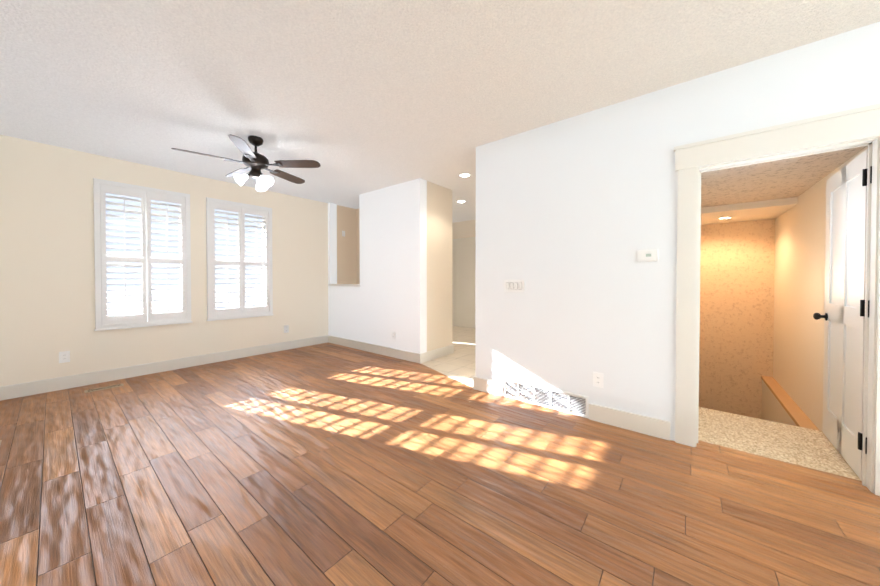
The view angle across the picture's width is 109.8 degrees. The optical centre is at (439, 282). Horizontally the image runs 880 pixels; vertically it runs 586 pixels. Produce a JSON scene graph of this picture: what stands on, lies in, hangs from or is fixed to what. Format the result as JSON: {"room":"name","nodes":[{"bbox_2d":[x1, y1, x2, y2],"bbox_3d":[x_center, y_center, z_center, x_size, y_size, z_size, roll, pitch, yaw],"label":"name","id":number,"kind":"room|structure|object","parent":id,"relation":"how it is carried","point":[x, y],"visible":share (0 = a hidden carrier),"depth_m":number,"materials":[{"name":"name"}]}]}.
{"room":"empty living room","nodes":[
{"label":"empty living room","id":0,"kind":"room"},
{"bbox_2d":[0,135,355,386],"bbox_3d":[-3.279,-0.174,4.786,0.210,2.700,4.900,1,1,39],"label":"wall","id":1,"kind":"structure","parent":0,"point":[47,291],"depth_m":3.63,"materials":[{"name":"beige paint"}]},
{"bbox_2d":[59,351,69,362],"bbox_3d":[-4.212,0.833,3.470,0.008,0.125,0.080,1,1,39],"label":"outlet","id":2,"kind":"object","parent":1,"relation":"attached to","point":[64,356],"visible":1,"depth_m":3.47,"materials":[{"name":"white plastic"}]},
{"bbox_2d":[93,178,192,330],"bbox_3d":[-3.817,-0.331,4.013,0.210,1.785,0.915,1,1,39],"label":"window shutter","id":3,"kind":"object","parent":1,"relation":"attached to","point":[147,317],"visible":1,"depth_m":3.94,"materials":[{"name":"white wood"}]},
{"bbox_2d":[0,335,327,400],"bbox_3d":[-3.377,1.110,4.515,0.016,0.140,3.870,1,1,39],"label":"baseboard","id":4,"kind":"structure","parent":1,"relation":"attached to","point":[66,382],"depth_m":3.93,"materials":[{"name":"white wood"}]},
{"bbox_2d":[206,197,273,320],"bbox_3d":[-3.139,-0.343,4.863,0.210,1.785,0.915,1,1,39],"label":"window shutter","id":5,"kind":"object","parent":1,"relation":"attached to","point":[241,261],"visible":0.98,"depth_m":4.79,"materials":[{"name":"white wood"}]},
{"bbox_2d":[284,325,288,332],"bbox_3d":[-2.678,0.808,5.393,0.008,0.125,0.080,1,1,39],"label":"outlet","id":6,"kind":"object","parent":1,"relation":"attached to","point":[286,328],"visible":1,"depth_m":5.39,"materials":[{"name":"white plastic"}]},
{"bbox_2d":[356,209,359,283],"bbox_3d":[-0.841,-0.188,5.879,2.260,2.700,0.150,1,1,39],"label":"wall","id":7,"kind":"structure","parent":0,"point":[357,250],"depth_m":6.47,"materials":[{"name":"beige paint"}]},
{"bbox_2d":[328,178,426,353],"bbox_3d":[-1.188,-0.181,5.324,2.410,2.700,0.150,1,1,39],"label":"wall","id":8,"kind":"structure","parent":0,"point":[383,301],"depth_m":4.95,"materials":[{"name":"white paint"}]},
{"bbox_2d":[328,284,359,286],"bbox_3d":[-1.715,0.046,5.748,0.960,0.035,0.210,1,1,39],"label":"sill","id":9,"kind":"structure","parent":8,"relation":"on","point":[356,285],"depth_m":5.61,"materials":[{"name":"white wood"}]},
{"bbox_2d":[328,335,423,362],"bbox_3d":[-1.221,1.100,5.261,2.396,0.140,0.016,1,1,39],"label":"baseboard","id":10,"kind":"structure","parent":8,"relation":"attached to","point":[387,351],"depth_m":5.07,"materials":[{"name":"white wood"}]},
{"bbox_2d":[392,331,395,338],"bbox_3d":[-0.725,0.825,4.867,0.080,0.125,0.008,1,1,39],"label":"outlet","id":11,"kind":"object","parent":8,"relation":"attached to","point":[393,334],"visible":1,"depth_m":4.86,"materials":[{"name":"white plastic"}]},
{"bbox_2d":[427,181,451,351],"bbox_3d":[-0.055,-0.176,4.932,0.150,2.700,0.650,1,1,39],"label":"wall","id":12,"kind":"structure","parent":0,"point":[439,266],"depth_m":4.86,"materials":[{"name":"beige paint"}]},
{"bbox_2d":[424,345,451,361],"bbox_3d":[-0.043,1.106,4.830,0.016,0.140,0.780,1,1,39],"label":"baseboard","id":13,"kind":"structure","parent":12,"relation":"attached to","point":[430,355],"depth_m":4.82,"materials":[{"name":"white wood"}]},
{"bbox_2d":[0,342,879,585],"bbox_3d":[-0.183,1.264,1.919,8.650,0.100,4.250,1,1,39],"label":"floor","id":14,"kind":"structure","parent":0,"point":[327,464],"depth_m":1.78,"materials":[{"name":"brown wood"}]},
{"bbox_2d":[84,383,123,392],"bbox_3d":[-3.790,1.190,3.497,0.110,0.005,0.300,1,1,39],"label":"floor vent","id":15,"kind":"object","parent":14,"relation":"in","point":[102,388],"visible":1,"depth_m":3.48,"materials":[{"name":"gold metal"}]},
{"bbox_2d":[0,0,879,222],"bbox_3d":[0.654,-1.580,3.293,9.100,0.150,7.500,1,1,39],"label":"ceiling","id":16,"kind":"structure","parent":0,"point":[355,99],"depth_m":2.17,"materials":[{"name":"white paint"}]},
{"bbox_2d":[171,134,320,191],"bbox_3d":[-1.963,-1.245,3.253,1.241,0.518,1.286,1,1,39],"label":"ceiling fan","id":17,"kind":"object","parent":16,"relation":"hanging from","point":[255,162],"visible":1,"depth_m":3.19,"materials":[{"name":"brown metal"}]},
{"bbox_2d":[459,173,469,176],"bbox_3d":[0.348,-1.516,4.369,0.166,0.006,0.166,1,1,39],"label":"recessed light","id":18,"kind":"object","parent":16,"relation":"in","point":[464,175],"visible":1,"depth_m":4.37,"materials":[{"name":"white"}]},
{"bbox_2d":[421,326,474,387],"bbox_3d":[-0.021,1.208,6.107,4.180,0.102,3.600,1,1,39],"label":"floor","id":19,"kind":"structure","parent":0,"point":[458,364],"depth_m":4.67,"materials":[{"name":"beige tile"}]},
{"bbox_2d":[452,220,475,238],"bbox_3d":[1.091,-0.211,7.580,4.060,2.700,0.120,1,1,39],"label":"wall","id":20,"kind":"structure","parent":0,"point":[464,229],"depth_m":7.86,"materials":[{"name":"beige paint"}]},
{"bbox_2d":[452,237,475,327],"bbox_3d":[0.749,0.002,7.763,1.140,2.270,0.025,1,1,39],"label":"wall","id":21,"kind":"structure","parent":20,"relation":"attached to","point":[463,277],"depth_m":7.87,"materials":[{"name":"white paint"}]},
{"bbox_2d":[475,22,879,440],"bbox_3d":[2.248,-0.138,2.054,4.640,2.700,0.120,1,1,39],"label":"wall","id":22,"kind":"structure","parent":0,"point":[574,214],"depth_m":2.61,"materials":[{"name":"white paint"}]},
{"bbox_2d":[473,376,475,389],"bbox_3d":[1.508,1.105,4.876,0.016,0.140,3.616,1,1,39],"label":"baseboard","id":23,"kind":"structure","parent":22,"relation":"attached to","point":[474,378],"depth_m":3.46,"materials":[{"name":"white wood"}]},
{"bbox_2d":[476,377,502,396],"bbox_3d":[0.535,1.125,3.349,0.325,0.140,0.016,1,1,39],"label":"baseboard","id":24,"kind":"structure","parent":22,"relation":"attached to","point":[484,385],"depth_m":3.34,"materials":[{"name":"white wood"}]},
{"bbox_2d":[504,280,523,291],"bbox_3d":[0.757,0.035,3.163,0.209,0.115,0.009,1,1,39],"label":"light switch","id":25,"kind":"object","parent":22,"relation":"attached to","point":[513,285],"visible":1,"depth_m":3.16,"materials":[{"name":"white plastic"}]},
{"bbox_2d":[503,378,587,417],"bbox_3d":[0.987,1.100,2.991,0.820,0.190,0.012,1,1,39],"label":"air vent","id":26,"kind":"object","parent":22,"relation":"in","point":[565,402],"visible":1,"depth_m":2.96,"materials":[{"name":"white metal"}]},
{"bbox_2d":[593,372,602,387],"bbox_3d":[1.371,0.844,2.683,0.080,0.125,0.008,1,1,39],"label":"outlet","id":27,"kind":"object","parent":22,"relation":"attached to","point":[597,379],"visible":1,"depth_m":2.68,"materials":[{"name":"white plastic"}]},
{"bbox_2d":[589,403,669,440],"bbox_3d":[1.539,1.135,2.548,0.575,0.140,0.016,1,1,39],"label":"baseboard","id":28,"kind":"structure","parent":22,"relation":"attached to","point":[654,427],"depth_m":2.52,"materials":[{"name":"white wood"}]},
{"bbox_2d":[637,249,658,261],"bbox_3d":[1.640,-0.213,2.446,0.147,0.095,0.023,1,1,39],"label":"thermostat","id":29,"kind":"object","parent":22,"relation":"attached to","point":[652,255],"visible":1,"depth_m":2.44,"materials":[{"name":"white plastic"}]},
{"bbox_2d":[674,103,879,495],"bbox_3d":[2.227,0.099,2.063,1.080,2.225,0.172,1,1,39],"label":"door frame","id":30,"kind":"structure","parent":22,"relation":"attached to","point":[851,128],"depth_m":2.03,"materials":[{"name":"white wood"}]},
{"bbox_2d":[813,149,871,479],"bbox_3d":[2.825,0.197,2.136,0.171,2.012,0.838,1,1,39],"label":"door","id":31,"kind":"structure","parent":22,"relation":"in","point":[843,316],"depth_m":2.12,"materials":[{"name":"white wood"}]},
{"bbox_2d":[699,219,774,418],"bbox_3d":[4.783,1.120,5.241,1.170,5.300,0.120,1,1,39],"label":"wall","id":32,"kind":"structure","parent":0,"point":[737,269],"depth_m":5.08,"materials":[{"name":"paint"}]},
{"bbox_2d":[701,205,794,224],"bbox_3d":[4.390,-1.013,4.721,1.170,0.050,1.140,1,1,39],"label":"ceiling","id":33,"kind":"structure","parent":0,"point":[756,214],"depth_m":4.54,"materials":[{"name":"beige paint"}]},
{"bbox_2d":[761,380,796,425],"bbox_3d":[4.263,2.661,3.687,0.220,2.260,3.230,1,1,39],"label":"wall","id":34,"kind":"structure","parent":0,"point":[773,409],"depth_m":4.30,"materials":[{"name":"beige paint"}]},
{"bbox_2d":[761,376,819,430],"bbox_3d":[4.183,1.511,3.659,0.130,0.040,3.110,1,1,39],"label":"trim","id":35,"kind":"structure","parent":34,"relation":"on","point":[796,413],"depth_m":3.78,"materials":[{"name":"brown wood"}]},
{"bbox_2d":[698,407,861,480],"bbox_3d":[2.551,1.334,2.445,1.170,0.246,0.820,1,1,39],"label":"floor","id":36,"kind":"structure","parent":0,"point":[808,448],"depth_m":2.38,"materials":[{"name":"beige carpet"}]},
{"bbox_2d":[701,146,865,207],"bbox_3d":[3.131,-1.078,3.140,1.170,0.050,2.700,1,1,39],"label":"ceiling","id":37,"kind":"structure","parent":0,"point":[786,178],"depth_m":3.12,"materials":[{"name":"paint"}]},
{"bbox_2d":[701,197,797,214],"bbox_3d":[4.004,-1.049,4.236,1.170,0.135,0.100,1,1,39],"label":"ceiling bulkhead","id":38,"kind":"object","parent":37,"relation":"attached to","point":[793,201],"visible":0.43,"depth_m":4.09,"materials":[{"name":"beige paint"}]},
{"bbox_2d":[773,146,867,430],"bbox_3d":[4.051,0.016,3.291,0.100,3.040,4.060,1,1,39],"label":"wall","id":39,"kind":"structure","parent":0,"point":[799,296],"depth_m":3.63,"materials":[{"name":"beige paint"}]},
{"label":"outside","id":40,"kind":"structure","parent":0,"visible":0},
{"bbox_2d":[107,288,262,315],"bbox_3d":[-25.640,1.421,20.402,54.100,0.100,60.000,1,1,39],"label":"ground","id":41,"kind":"structure","parent":40,"point":[176,300],"depth_m":25.52,"materials":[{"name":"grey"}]}
]}

